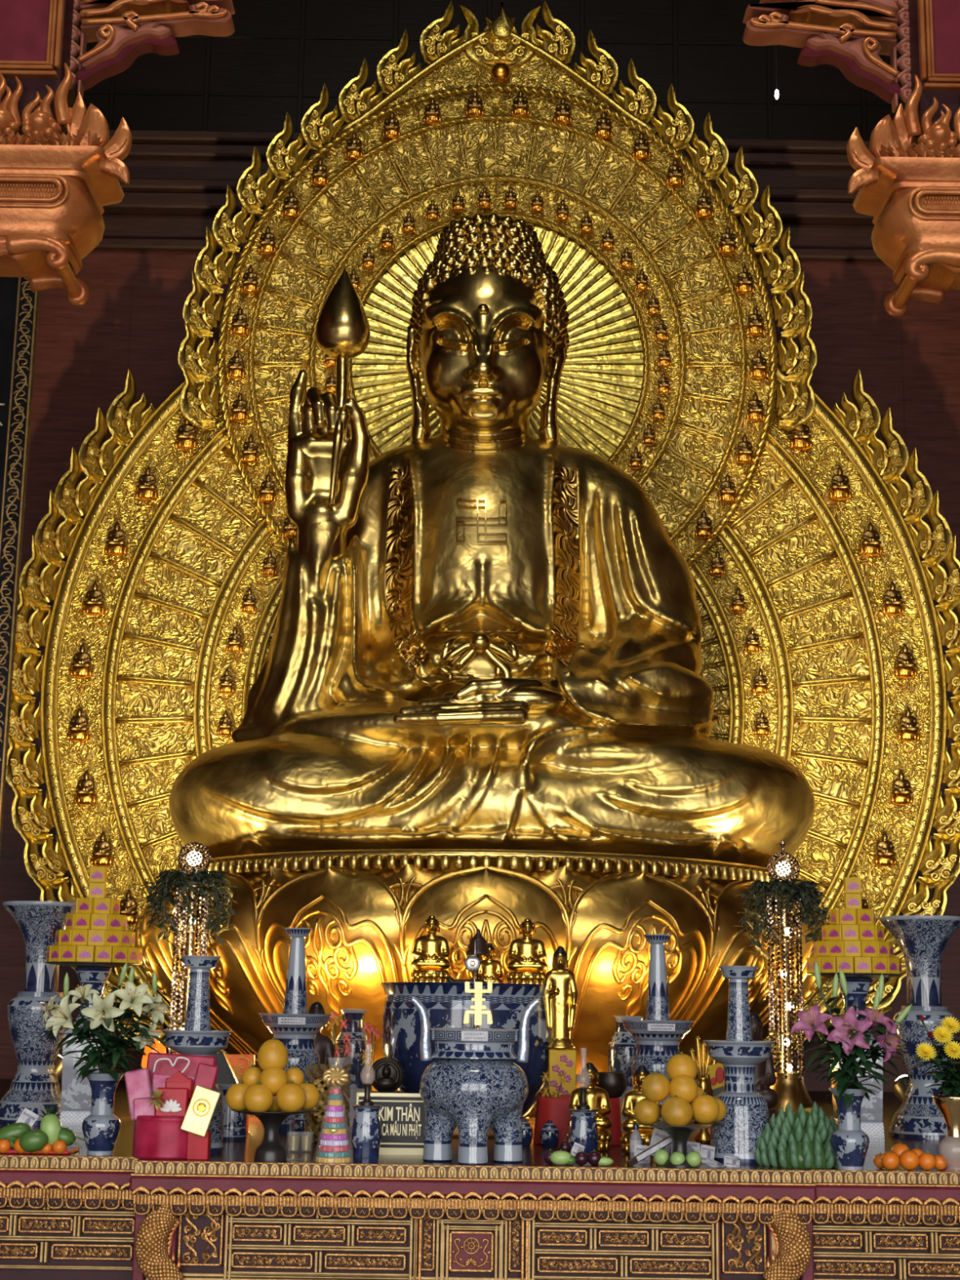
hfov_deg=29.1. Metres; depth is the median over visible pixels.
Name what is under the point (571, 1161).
mango
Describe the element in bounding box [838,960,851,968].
print
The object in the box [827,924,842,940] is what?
offering box
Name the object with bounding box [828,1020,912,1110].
lily
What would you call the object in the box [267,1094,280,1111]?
grapefruit
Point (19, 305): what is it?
couplet board
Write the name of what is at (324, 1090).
cloth
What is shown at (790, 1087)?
decorative lamp
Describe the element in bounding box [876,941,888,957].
offering box
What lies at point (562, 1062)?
box
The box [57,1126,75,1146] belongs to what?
mango
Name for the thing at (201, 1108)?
print
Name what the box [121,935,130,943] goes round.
print
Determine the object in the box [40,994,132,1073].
lily
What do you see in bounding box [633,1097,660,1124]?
grapefruit
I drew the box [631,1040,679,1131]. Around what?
jar
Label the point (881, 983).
lily
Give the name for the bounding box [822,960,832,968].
print
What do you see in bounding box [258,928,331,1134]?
candle stand
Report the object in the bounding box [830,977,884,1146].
stand
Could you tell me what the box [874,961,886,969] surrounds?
print
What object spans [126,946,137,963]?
offering box
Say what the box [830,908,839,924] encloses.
offering box
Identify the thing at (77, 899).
offering box
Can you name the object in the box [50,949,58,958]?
print
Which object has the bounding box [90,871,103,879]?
print
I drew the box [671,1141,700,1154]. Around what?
banknote
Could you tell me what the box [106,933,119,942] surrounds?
print
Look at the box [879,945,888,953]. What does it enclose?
print
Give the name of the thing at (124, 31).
bracket
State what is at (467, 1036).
print
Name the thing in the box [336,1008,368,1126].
vase
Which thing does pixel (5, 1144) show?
mandarin
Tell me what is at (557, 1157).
mango
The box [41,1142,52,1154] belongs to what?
mandarin
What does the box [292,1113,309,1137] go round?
lidded jar
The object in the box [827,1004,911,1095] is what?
lily
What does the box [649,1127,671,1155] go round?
banknote
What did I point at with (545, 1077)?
flower spray
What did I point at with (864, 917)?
print
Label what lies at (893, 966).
print
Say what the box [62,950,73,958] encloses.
print
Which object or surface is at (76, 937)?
print
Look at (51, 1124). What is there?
mango
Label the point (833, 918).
print
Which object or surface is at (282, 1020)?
print
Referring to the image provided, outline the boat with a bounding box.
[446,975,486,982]
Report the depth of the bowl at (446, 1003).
9.20 m
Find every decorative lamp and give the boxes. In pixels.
[168,841,214,1053]
[761,840,813,1115]
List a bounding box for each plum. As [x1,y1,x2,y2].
[543,1148,553,1164]
[558,1139,571,1152]
[574,1150,587,1165]
[587,1149,601,1165]
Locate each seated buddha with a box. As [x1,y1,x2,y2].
[410,915,451,982]
[475,942,503,982]
[506,918,547,984]
[566,1062,612,1151]
[620,1064,662,1154]
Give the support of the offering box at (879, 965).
on the plate at (869, 975)
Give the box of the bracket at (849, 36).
[742,0,911,112]
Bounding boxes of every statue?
[168,213,814,867]
[307,1001,335,1130]
[750,1012,777,1129]
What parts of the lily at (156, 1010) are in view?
stem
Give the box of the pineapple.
[37,1105,62,1118]
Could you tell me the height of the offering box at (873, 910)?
0.079 m
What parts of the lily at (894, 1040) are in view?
stem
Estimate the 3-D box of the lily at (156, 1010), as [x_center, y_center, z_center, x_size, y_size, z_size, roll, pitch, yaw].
[-1.515,1.723,7.836,0.349,0.447,0.339,-3,-12,20]
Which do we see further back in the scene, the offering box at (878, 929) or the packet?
the offering box at (878, 929)
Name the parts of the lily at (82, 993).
stem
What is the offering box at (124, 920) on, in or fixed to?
on the plate at (94, 964)
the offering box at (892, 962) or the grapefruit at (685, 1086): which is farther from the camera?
the offering box at (892, 962)
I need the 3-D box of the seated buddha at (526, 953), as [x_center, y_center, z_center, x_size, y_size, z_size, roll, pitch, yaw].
[0.266,1.764,10.408,0.232,0.392,0.181,1,-12,0]
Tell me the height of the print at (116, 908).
0.042 m
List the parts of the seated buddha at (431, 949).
lotus seat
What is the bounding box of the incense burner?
[411,995,538,1165]
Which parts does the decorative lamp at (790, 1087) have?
globe bulb, crystal globe, bulb, bulb, bulb, bulb, bulb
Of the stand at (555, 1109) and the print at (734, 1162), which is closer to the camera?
the print at (734, 1162)
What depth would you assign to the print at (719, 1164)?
7.58 m
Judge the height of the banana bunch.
0.266 m
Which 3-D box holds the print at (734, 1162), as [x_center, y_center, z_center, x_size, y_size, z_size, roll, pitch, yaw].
[1.035,2.140,7.585,0.051,0.002,0.037,12,33,2]
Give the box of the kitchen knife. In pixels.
[946,1160,959,1166]
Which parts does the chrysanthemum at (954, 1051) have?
stem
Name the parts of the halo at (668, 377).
lotus seat, lotus seat, lotus seat, lotus seat, lotus seat, lotus seat, lotus seat, lotus seat, lotus seat, lotus seat, lotus seat, lotus seat, lotus seat, lotus seat, lotus seat, lotus seat, lotus seat, lotus seat, lotus seat, lotus seat, lotus seat, lotus seat, lotus seat, relief panel, peak moulding, backing plate, lotus seat, lotus seat, lotus seat, lotus seat, lotus seat, lotus seat, lotus seat, lotus seat, lotus seat, lotus seat, lotus seat, lotus seat, lotus seat, lotus seat, lotus seat, lotus seat, lotus seat, lotus seat, lotus seat, lotus seat, lotus seat, lotus seat, lotus seat, lotus seat, lotus seat, lotus seat, lotus seat, lotus seat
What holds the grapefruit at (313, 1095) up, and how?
on the fruit stand at (270, 1150)
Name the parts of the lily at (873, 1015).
stem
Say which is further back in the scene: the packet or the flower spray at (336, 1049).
the flower spray at (336, 1049)
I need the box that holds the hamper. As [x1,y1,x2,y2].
[124,1052,218,1159]
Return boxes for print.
[22,1111,35,1124]
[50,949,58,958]
[60,933,69,942]
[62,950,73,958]
[66,918,71,926]
[72,933,85,942]
[75,917,87,925]
[78,902,88,910]
[78,949,92,958]
[88,933,102,942]
[89,886,102,894]
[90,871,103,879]
[93,918,106,926]
[95,902,108,910]
[96,950,110,958]
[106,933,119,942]
[109,918,120,926]
[113,903,119,911]
[114,951,125,959]
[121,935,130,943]
[129,951,137,959]
[160,1099,182,1112]
[192,1098,210,1116]
[280,1018,303,1022]
[464,1033,485,1039]
[572,1145,582,1154]
[636,1147,648,1162]
[650,1025,673,1029]
[654,1132,666,1149]
[687,1143,697,1153]
[701,1147,713,1159]
[708,1159,723,1167]
[710,1066,724,1085]
[725,1157,738,1166]
[817,944,826,953]
[822,930,826,937]
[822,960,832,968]
[828,928,839,937]
[830,913,835,921]
[830,944,841,952]
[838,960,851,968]
[841,912,853,920]
[843,928,857,937]
[845,944,859,952]
[846,881,860,889]
[847,897,860,905]
[856,960,870,969]
[860,913,871,921]
[861,928,873,937]
[863,944,875,953]
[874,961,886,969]
[877,929,883,937]
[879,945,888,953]
[889,961,897,970]
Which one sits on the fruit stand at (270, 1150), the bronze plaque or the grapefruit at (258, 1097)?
the grapefruit at (258, 1097)
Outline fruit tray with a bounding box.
[0,1146,79,1154]
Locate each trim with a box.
[75,0,904,140]
[93,128,899,262]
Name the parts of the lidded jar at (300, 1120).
lid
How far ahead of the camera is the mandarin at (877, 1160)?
7.59 m
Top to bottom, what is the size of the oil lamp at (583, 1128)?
0.474 m
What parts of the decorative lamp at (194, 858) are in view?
globe bulb, crystal globe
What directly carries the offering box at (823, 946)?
on the plate at (869, 975)
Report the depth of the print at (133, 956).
9.29 m
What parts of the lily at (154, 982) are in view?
stem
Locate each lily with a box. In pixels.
[37,995,121,1071]
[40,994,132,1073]
[51,973,102,1075]
[63,991,133,1079]
[66,983,141,1079]
[70,981,162,1081]
[75,992,176,1077]
[80,962,143,1065]
[80,1020,166,1082]
[98,970,165,1071]
[106,965,146,1071]
[791,1005,887,1094]
[801,967,871,1078]
[807,960,885,1082]
[811,1006,893,1100]
[813,972,865,1082]
[813,973,887,1081]
[825,1006,902,1087]
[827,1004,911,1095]
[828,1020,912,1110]
[850,988,906,1082]
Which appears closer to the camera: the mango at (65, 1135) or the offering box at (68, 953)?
the mango at (65, 1135)
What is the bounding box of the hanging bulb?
[774,44,778,99]
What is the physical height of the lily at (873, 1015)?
0.443 m
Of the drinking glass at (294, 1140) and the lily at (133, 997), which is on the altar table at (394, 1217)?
the drinking glass at (294, 1140)
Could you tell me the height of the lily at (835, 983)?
0.582 m
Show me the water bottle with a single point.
(635, 1137)
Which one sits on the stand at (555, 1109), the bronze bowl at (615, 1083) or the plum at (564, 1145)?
the bronze bowl at (615, 1083)
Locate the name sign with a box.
[355,1092,425,1155]
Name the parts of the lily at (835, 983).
stem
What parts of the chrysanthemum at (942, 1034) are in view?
stem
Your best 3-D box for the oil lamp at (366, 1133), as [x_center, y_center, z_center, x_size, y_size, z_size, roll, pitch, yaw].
[-0.465,1.905,7.614,0.125,0.470,0.125,1,-12,0]
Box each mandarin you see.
[0,1137,10,1153]
[13,1137,26,1154]
[30,1149,41,1154]
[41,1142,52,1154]
[52,1137,66,1154]
[873,1151,884,1168]
[880,1149,899,1169]
[891,1141,909,1158]
[899,1148,919,1170]
[911,1146,924,1156]
[919,1151,936,1170]
[934,1152,947,1170]
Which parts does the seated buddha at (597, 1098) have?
lotus seat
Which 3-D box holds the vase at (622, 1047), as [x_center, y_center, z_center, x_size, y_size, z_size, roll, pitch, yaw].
[0.807,2.349,10.036,0.226,0.603,0.226,1,-12,0]
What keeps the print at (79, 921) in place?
attached to the offering box at (82, 921)
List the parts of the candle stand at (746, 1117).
stem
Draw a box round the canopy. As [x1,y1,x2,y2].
[465,928,490,978]
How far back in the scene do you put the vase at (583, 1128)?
8.21 m
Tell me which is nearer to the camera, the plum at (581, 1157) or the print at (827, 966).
the plum at (581, 1157)
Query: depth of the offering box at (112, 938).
9.24 m
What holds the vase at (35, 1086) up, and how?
on the altar table at (79, 1223)
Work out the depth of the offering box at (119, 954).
9.21 m
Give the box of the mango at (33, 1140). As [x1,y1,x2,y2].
[18,1128,48,1151]
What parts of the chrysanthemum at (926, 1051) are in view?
stem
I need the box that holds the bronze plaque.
[368,1057,404,1093]
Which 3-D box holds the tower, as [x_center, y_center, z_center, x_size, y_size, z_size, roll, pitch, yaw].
[-0.593,1.923,7.567,0.171,0.416,0.171,1,-12,0]
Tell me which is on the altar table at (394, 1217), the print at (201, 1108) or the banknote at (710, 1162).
the banknote at (710, 1162)
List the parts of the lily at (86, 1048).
stem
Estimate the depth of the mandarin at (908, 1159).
7.51 m
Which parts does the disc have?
rod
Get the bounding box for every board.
[0,276,39,857]
[212,1052,238,1084]
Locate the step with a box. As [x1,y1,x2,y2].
[0,1078,959,1204]
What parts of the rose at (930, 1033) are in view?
stem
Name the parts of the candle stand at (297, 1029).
label plate, stem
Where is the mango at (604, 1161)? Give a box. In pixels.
[598,1155,613,1165]
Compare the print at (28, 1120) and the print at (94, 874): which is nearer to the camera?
the print at (28, 1120)
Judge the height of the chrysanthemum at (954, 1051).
0.331 m
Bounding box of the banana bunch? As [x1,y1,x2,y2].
[754,1101,838,1168]
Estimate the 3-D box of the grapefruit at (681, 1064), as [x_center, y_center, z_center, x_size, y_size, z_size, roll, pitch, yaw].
[0.836,1.777,7.668,0.129,0.133,0.129,1,-12,0]
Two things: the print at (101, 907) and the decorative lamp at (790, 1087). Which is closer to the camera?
the print at (101, 907)
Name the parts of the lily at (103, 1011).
stem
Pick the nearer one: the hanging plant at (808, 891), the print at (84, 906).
the print at (84, 906)
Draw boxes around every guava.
[653,1147,669,1165]
[670,1149,684,1164]
[685,1149,701,1167]
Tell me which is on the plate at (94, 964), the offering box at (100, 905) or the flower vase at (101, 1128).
the offering box at (100, 905)
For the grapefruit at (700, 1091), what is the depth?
7.67 m
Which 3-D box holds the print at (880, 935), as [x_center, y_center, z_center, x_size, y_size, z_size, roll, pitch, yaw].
[1.984,1.455,9.161,0.002,0.041,0.070,-8,-14,36]
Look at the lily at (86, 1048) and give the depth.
7.88 m
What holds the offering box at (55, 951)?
on the plate at (94, 964)
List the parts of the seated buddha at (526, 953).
lotus seat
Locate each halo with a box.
[5,287,959,1066]
[177,0,817,566]
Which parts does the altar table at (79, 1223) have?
carved panel, panel frame, post, panel frame, carved panel, post, panel frame, post, carved panel, rail, tab trim, rail, rail, edge moulding, rib trim, post, panel frame, carved panel, panel frame, panel frame, carved panel, frame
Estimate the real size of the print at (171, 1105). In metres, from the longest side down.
0.092 x 0.053 x 0.010 m
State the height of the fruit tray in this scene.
0.016 m
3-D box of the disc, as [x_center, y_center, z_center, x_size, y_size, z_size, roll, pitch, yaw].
[-0.033,1.481,7.811,0.070,0.421,0.019,1,-12,0]
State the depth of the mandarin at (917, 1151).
7.57 m
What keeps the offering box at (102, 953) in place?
on the plate at (94, 964)
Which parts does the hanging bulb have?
cord, bulb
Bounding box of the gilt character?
[463,981,493,1028]
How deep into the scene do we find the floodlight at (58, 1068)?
10.28 m
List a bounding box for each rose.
[919,1015,952,1083]
[925,1031,959,1094]
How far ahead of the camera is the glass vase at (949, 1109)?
7.53 m
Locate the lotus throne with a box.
[133,848,828,1116]
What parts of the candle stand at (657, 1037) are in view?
stem, label plate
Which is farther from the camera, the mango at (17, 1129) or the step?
the step
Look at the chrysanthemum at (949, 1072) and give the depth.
7.56 m
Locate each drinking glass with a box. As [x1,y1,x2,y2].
[288,1135,299,1150]
[301,1135,312,1150]
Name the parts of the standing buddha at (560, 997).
lotus seat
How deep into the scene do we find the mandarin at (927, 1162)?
7.51 m
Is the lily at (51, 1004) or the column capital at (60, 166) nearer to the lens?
the lily at (51, 1004)
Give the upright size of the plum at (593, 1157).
0.065 m
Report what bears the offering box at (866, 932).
on the plate at (869, 975)
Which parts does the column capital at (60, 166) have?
shaft panel, panel frame, inset trim, foot moulding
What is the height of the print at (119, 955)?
0.042 m
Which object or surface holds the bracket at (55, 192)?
on the column capital at (60, 166)
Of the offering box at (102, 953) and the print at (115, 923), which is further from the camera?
the print at (115, 923)
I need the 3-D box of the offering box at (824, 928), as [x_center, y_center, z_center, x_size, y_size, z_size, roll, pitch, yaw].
[1.740,1.466,9.240,0.045,0.079,0.082,2,-12,-6]
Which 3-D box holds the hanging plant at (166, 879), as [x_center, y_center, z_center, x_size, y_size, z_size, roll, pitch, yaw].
[-1.595,1.500,10.276,0.552,0.438,0.531,-10,-16,43]
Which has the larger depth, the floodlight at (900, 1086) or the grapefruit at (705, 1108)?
the floodlight at (900, 1086)
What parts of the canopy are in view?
post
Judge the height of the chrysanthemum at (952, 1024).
0.429 m
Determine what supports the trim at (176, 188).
attached to the wall
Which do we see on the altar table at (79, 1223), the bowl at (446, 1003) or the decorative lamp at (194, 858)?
the decorative lamp at (194, 858)
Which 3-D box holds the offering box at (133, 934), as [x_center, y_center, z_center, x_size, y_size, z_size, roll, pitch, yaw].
[-1.782,1.522,9.392,0.046,0.080,0.083,1,-12,1]
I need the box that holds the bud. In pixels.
[315,267,370,504]
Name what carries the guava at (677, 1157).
on the altar table at (394, 1217)
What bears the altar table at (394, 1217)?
on the floor
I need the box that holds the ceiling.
[75,0,904,140]
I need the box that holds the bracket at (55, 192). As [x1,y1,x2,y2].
[0,144,124,271]
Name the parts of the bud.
stem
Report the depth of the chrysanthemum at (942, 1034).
7.57 m
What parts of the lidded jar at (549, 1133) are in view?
lid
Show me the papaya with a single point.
(808, 1109)
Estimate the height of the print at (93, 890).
0.042 m
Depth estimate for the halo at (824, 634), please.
15.50 m
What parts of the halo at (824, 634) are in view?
lotus seat, lotus seat, lotus seat, lotus seat, lotus seat, lotus seat, lotus seat, lotus seat, lotus seat, lotus seat, lotus seat, lotus seat, lotus seat, lotus seat, relief panel, border moulding, border moulding, border moulding, lotus seat, lotus seat, lotus seat, lotus seat, lotus seat, lotus seat, lotus seat, lotus seat, lotus seat, lotus seat, lotus seat, lotus seat, lotus seat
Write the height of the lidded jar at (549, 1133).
0.122 m
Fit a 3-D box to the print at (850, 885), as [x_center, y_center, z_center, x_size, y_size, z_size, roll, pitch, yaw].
[1.871,1.230,9.264,0.070,0.041,0.002,1,-12,1]
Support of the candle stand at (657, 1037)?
on the altar table at (394, 1217)
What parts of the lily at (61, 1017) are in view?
stem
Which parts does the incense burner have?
handle, label plate, handle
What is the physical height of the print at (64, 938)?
0.042 m
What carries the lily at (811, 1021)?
in the flower vase at (850, 1144)
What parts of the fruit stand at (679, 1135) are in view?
dish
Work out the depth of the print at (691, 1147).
7.72 m
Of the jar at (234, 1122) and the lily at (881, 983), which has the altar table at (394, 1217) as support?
the jar at (234, 1122)
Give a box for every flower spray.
[324,1012,352,1071]
[360,1022,381,1092]
[540,1071,568,1097]
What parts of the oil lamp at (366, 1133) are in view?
burner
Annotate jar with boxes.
[217,1083,246,1141]
[272,1034,320,1134]
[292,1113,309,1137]
[521,1118,533,1146]
[540,1120,559,1147]
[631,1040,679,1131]
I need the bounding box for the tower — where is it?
[315,1066,351,1163]
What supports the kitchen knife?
on the altar table at (866, 1226)
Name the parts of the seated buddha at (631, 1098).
lotus seat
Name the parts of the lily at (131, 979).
stem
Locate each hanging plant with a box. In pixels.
[137,868,237,947]
[733,878,830,959]
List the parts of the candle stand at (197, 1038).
stem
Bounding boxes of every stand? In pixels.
[160,955,233,1154]
[231,1109,313,1162]
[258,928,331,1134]
[452,1116,529,1137]
[533,1094,622,1145]
[621,933,694,1131]
[635,1120,724,1167]
[702,965,775,1164]
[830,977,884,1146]
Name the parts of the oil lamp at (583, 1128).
burner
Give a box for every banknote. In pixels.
[16,1107,38,1127]
[570,1142,584,1156]
[634,1144,650,1163]
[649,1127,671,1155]
[659,1095,670,1104]
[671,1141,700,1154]
[699,1144,715,1163]
[705,1158,724,1167]
[724,1155,739,1167]
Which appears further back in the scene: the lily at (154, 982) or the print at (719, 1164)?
the lily at (154, 982)
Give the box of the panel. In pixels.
[225,1054,254,1131]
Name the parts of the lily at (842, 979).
stem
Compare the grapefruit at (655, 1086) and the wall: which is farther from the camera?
the wall
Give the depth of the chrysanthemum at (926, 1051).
7.55 m
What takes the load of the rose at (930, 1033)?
in the glass vase at (949, 1109)
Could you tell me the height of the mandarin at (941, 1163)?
0.068 m
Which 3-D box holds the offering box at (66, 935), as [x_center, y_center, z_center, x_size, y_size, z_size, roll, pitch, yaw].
[-2.060,1.492,9.264,0.083,0.080,0.046,-9,-15,39]
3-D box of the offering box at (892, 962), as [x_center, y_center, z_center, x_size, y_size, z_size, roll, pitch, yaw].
[2.011,1.600,9.077,0.082,0.079,0.045,11,-15,-42]
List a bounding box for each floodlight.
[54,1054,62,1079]
[892,1075,908,1102]
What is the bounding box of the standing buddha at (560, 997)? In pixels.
[541,946,578,1049]
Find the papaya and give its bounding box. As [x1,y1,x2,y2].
[804,1106,812,1112]
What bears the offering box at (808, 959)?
on the plate at (869, 975)
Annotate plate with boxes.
[46,961,141,967]
[807,973,902,978]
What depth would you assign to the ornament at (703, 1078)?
9.04 m
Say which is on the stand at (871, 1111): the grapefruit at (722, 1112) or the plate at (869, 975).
the plate at (869, 975)
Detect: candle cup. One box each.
[180,955,221,969]
[284,928,311,937]
[643,933,671,944]
[717,965,758,979]
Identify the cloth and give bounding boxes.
[303,1063,351,1142]
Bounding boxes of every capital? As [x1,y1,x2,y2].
[0,0,132,305]
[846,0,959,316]
[852,156,959,282]
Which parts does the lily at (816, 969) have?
stem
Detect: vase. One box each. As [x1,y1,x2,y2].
[0,901,75,1126]
[59,966,115,1132]
[81,1072,124,1155]
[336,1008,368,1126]
[568,1108,598,1153]
[608,1015,644,1130]
[828,1087,869,1170]
[878,915,959,1141]
[932,1094,959,1137]
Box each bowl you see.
[380,982,549,1118]
[594,1071,626,1097]
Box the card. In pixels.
[707,1062,724,1096]
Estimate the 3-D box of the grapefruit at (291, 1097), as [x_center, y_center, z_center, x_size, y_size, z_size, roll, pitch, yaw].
[-0.768,1.859,7.518,0.123,0.127,0.123,1,-12,0]
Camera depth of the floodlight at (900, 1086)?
10.28 m
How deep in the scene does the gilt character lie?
7.71 m
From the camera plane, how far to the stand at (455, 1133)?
9.15 m
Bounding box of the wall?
[0,250,959,1092]
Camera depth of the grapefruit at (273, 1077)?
7.53 m
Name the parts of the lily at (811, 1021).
stem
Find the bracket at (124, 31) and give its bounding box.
[69,0,235,99]
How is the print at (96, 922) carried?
attached to the offering box at (98, 921)
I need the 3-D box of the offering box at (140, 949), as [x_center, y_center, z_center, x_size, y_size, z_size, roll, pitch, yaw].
[-1.745,1.603,9.379,0.046,0.080,0.083,0,-12,4]
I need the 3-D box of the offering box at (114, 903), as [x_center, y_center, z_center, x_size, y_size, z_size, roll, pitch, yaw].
[-1.869,1.359,9.409,0.046,0.080,0.083,-2,-12,16]
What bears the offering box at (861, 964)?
on the plate at (869, 975)
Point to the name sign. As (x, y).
(402, 1115)
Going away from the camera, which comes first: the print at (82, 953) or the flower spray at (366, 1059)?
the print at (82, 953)
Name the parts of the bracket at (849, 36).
cloud plate, cloud plate, scroll line trim, cloud plate, cloud plate, cloud plate, cloud plate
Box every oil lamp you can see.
[351,1082,382,1162]
[568,1086,598,1153]
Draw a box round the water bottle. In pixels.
[629,1124,642,1158]
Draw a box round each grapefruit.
[225,1080,248,1111]
[240,1064,262,1086]
[243,1081,273,1111]
[257,1037,288,1071]
[259,1066,288,1094]
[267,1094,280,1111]
[275,1080,306,1111]
[285,1065,304,1084]
[299,1080,319,1110]
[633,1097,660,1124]
[641,1071,669,1102]
[661,1094,693,1126]
[666,1052,697,1079]
[669,1075,697,1102]
[689,1087,703,1104]
[690,1092,719,1124]
[712,1096,726,1122]
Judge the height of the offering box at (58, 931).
0.080 m
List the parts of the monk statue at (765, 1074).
lotus seat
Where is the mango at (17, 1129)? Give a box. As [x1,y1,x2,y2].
[0,1122,31,1143]
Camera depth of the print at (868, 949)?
9.05 m
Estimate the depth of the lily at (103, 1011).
7.70 m
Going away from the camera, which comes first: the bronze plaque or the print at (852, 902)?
the bronze plaque
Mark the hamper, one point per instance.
(171, 1079)
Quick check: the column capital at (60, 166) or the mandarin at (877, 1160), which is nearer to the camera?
the mandarin at (877, 1160)
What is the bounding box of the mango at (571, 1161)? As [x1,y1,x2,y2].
[567,1153,575,1165]
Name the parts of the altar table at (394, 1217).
panel frame, carved panel, post, panel frame, carved panel, carved panel, panel frame, panel frame, carved panel, post, rail, post, rail, rail, post, panel frame, carved panel, post, carved panel, panel frame, carved panel, panel frame, panel frame, carved panel, rail, post, post, panel frame, carved panel, post, post, panel frame, rail, rail, rib trim, frame, edge moulding, tab trim, post, post, panel frame, carved panel, post, post, carved panel, panel frame, panel frame, carved panel, panel frame, carved panel, post, rail, rail, rail, post, panel frame, carved panel, post, panel frame, carved panel, panel frame, carved panel, carved panel, panel frame, post, carved panel, panel frame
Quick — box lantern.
[141,1030,165,1097]
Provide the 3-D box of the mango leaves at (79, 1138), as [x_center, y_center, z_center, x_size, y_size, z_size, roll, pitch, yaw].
[-1.817,2.115,7.722,0.359,0.084,0.050,1,-12,0]
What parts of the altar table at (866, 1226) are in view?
frame, carved panel, panel frame, carved panel, panel frame, panel frame, carved panel, post, rail, edge moulding, rib trim, tab trim, rail, rail, carved panel, panel frame, post, post, carved panel, post, panel frame, panel frame, carved panel, panel frame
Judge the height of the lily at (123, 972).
0.576 m
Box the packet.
[626,1120,697,1165]
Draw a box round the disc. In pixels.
[464,940,480,1028]
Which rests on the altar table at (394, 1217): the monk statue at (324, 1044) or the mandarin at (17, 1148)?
the monk statue at (324, 1044)
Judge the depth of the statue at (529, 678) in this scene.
12.96 m
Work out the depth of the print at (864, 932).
9.11 m
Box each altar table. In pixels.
[0,1115,231,1279]
[128,1117,817,1279]
[713,1127,959,1279]
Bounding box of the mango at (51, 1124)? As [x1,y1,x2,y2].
[40,1111,62,1145]
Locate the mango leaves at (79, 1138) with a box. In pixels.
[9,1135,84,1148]
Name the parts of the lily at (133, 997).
stem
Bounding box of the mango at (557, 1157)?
[550,1149,570,1164]
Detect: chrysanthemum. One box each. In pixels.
[913,1041,959,1100]
[930,1015,959,1094]
[932,1025,959,1095]
[937,1040,959,1102]
[937,1066,959,1097]
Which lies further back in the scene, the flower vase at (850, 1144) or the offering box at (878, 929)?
the offering box at (878, 929)
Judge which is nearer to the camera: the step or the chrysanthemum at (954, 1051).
the chrysanthemum at (954, 1051)
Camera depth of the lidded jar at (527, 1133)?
8.62 m
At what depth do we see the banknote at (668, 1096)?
7.97 m
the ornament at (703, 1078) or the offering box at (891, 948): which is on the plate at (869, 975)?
the offering box at (891, 948)
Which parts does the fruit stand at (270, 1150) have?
dish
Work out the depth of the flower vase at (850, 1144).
7.51 m
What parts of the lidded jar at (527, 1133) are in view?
lid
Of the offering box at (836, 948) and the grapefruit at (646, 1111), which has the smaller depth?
the grapefruit at (646, 1111)
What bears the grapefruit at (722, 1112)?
on the fruit stand at (679, 1135)
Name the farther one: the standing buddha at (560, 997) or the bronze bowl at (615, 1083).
the standing buddha at (560, 997)
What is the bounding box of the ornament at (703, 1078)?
[689,1035,716,1143]
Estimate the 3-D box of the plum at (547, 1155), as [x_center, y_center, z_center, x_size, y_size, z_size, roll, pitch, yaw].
[0.288,2.114,7.564,0.056,0.062,0.055,1,-12,0]
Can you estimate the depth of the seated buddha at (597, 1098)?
8.38 m
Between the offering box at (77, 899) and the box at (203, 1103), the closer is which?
the box at (203, 1103)
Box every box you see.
[46,946,51,962]
[50,945,62,961]
[55,929,61,945]
[60,928,71,945]
[61,945,77,961]
[65,913,75,929]
[71,928,88,945]
[74,913,91,929]
[75,897,78,913]
[76,945,94,961]
[77,897,93,913]
[87,929,105,946]
[88,866,107,883]
[88,882,106,897]
[90,913,107,929]
[93,897,111,914]
[93,946,111,962]
[104,929,120,946]
[106,914,122,930]
[109,898,119,914]
[111,946,127,963]
[119,930,131,946]
[121,915,127,930]
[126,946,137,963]
[130,931,135,947]
[137,947,142,964]
[180,1084,221,1159]
[547,1049,576,1094]
[806,957,810,973]
[810,956,821,973]
[813,941,817,956]
[817,940,828,956]
[821,924,827,941]
[821,956,836,973]
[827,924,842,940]
[828,940,844,956]
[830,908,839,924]
[836,956,853,973]
[839,908,856,924]
[841,924,858,940]
[843,877,861,893]
[844,893,862,908]
[844,940,861,956]
[853,956,871,973]
[856,908,871,924]
[858,924,875,941]
[860,940,877,956]
[871,909,875,924]
[871,956,887,973]
[874,924,883,941]
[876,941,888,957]
[887,957,897,973]
[888,941,893,957]
[897,958,902,973]
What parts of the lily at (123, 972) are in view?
stem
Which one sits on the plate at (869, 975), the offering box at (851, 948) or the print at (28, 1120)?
the offering box at (851, 948)
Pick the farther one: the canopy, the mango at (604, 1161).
the canopy
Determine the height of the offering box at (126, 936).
0.080 m
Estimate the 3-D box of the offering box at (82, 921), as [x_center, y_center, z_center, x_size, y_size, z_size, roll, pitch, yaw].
[-1.991,1.416,9.292,0.083,0.080,0.046,-3,-12,17]
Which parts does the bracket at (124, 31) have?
cloud plate, cloud plate, cloud plate, scroll line trim, cloud plate, cloud plate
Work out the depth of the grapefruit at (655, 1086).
7.58 m
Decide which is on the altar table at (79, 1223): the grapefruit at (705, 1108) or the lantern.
the lantern

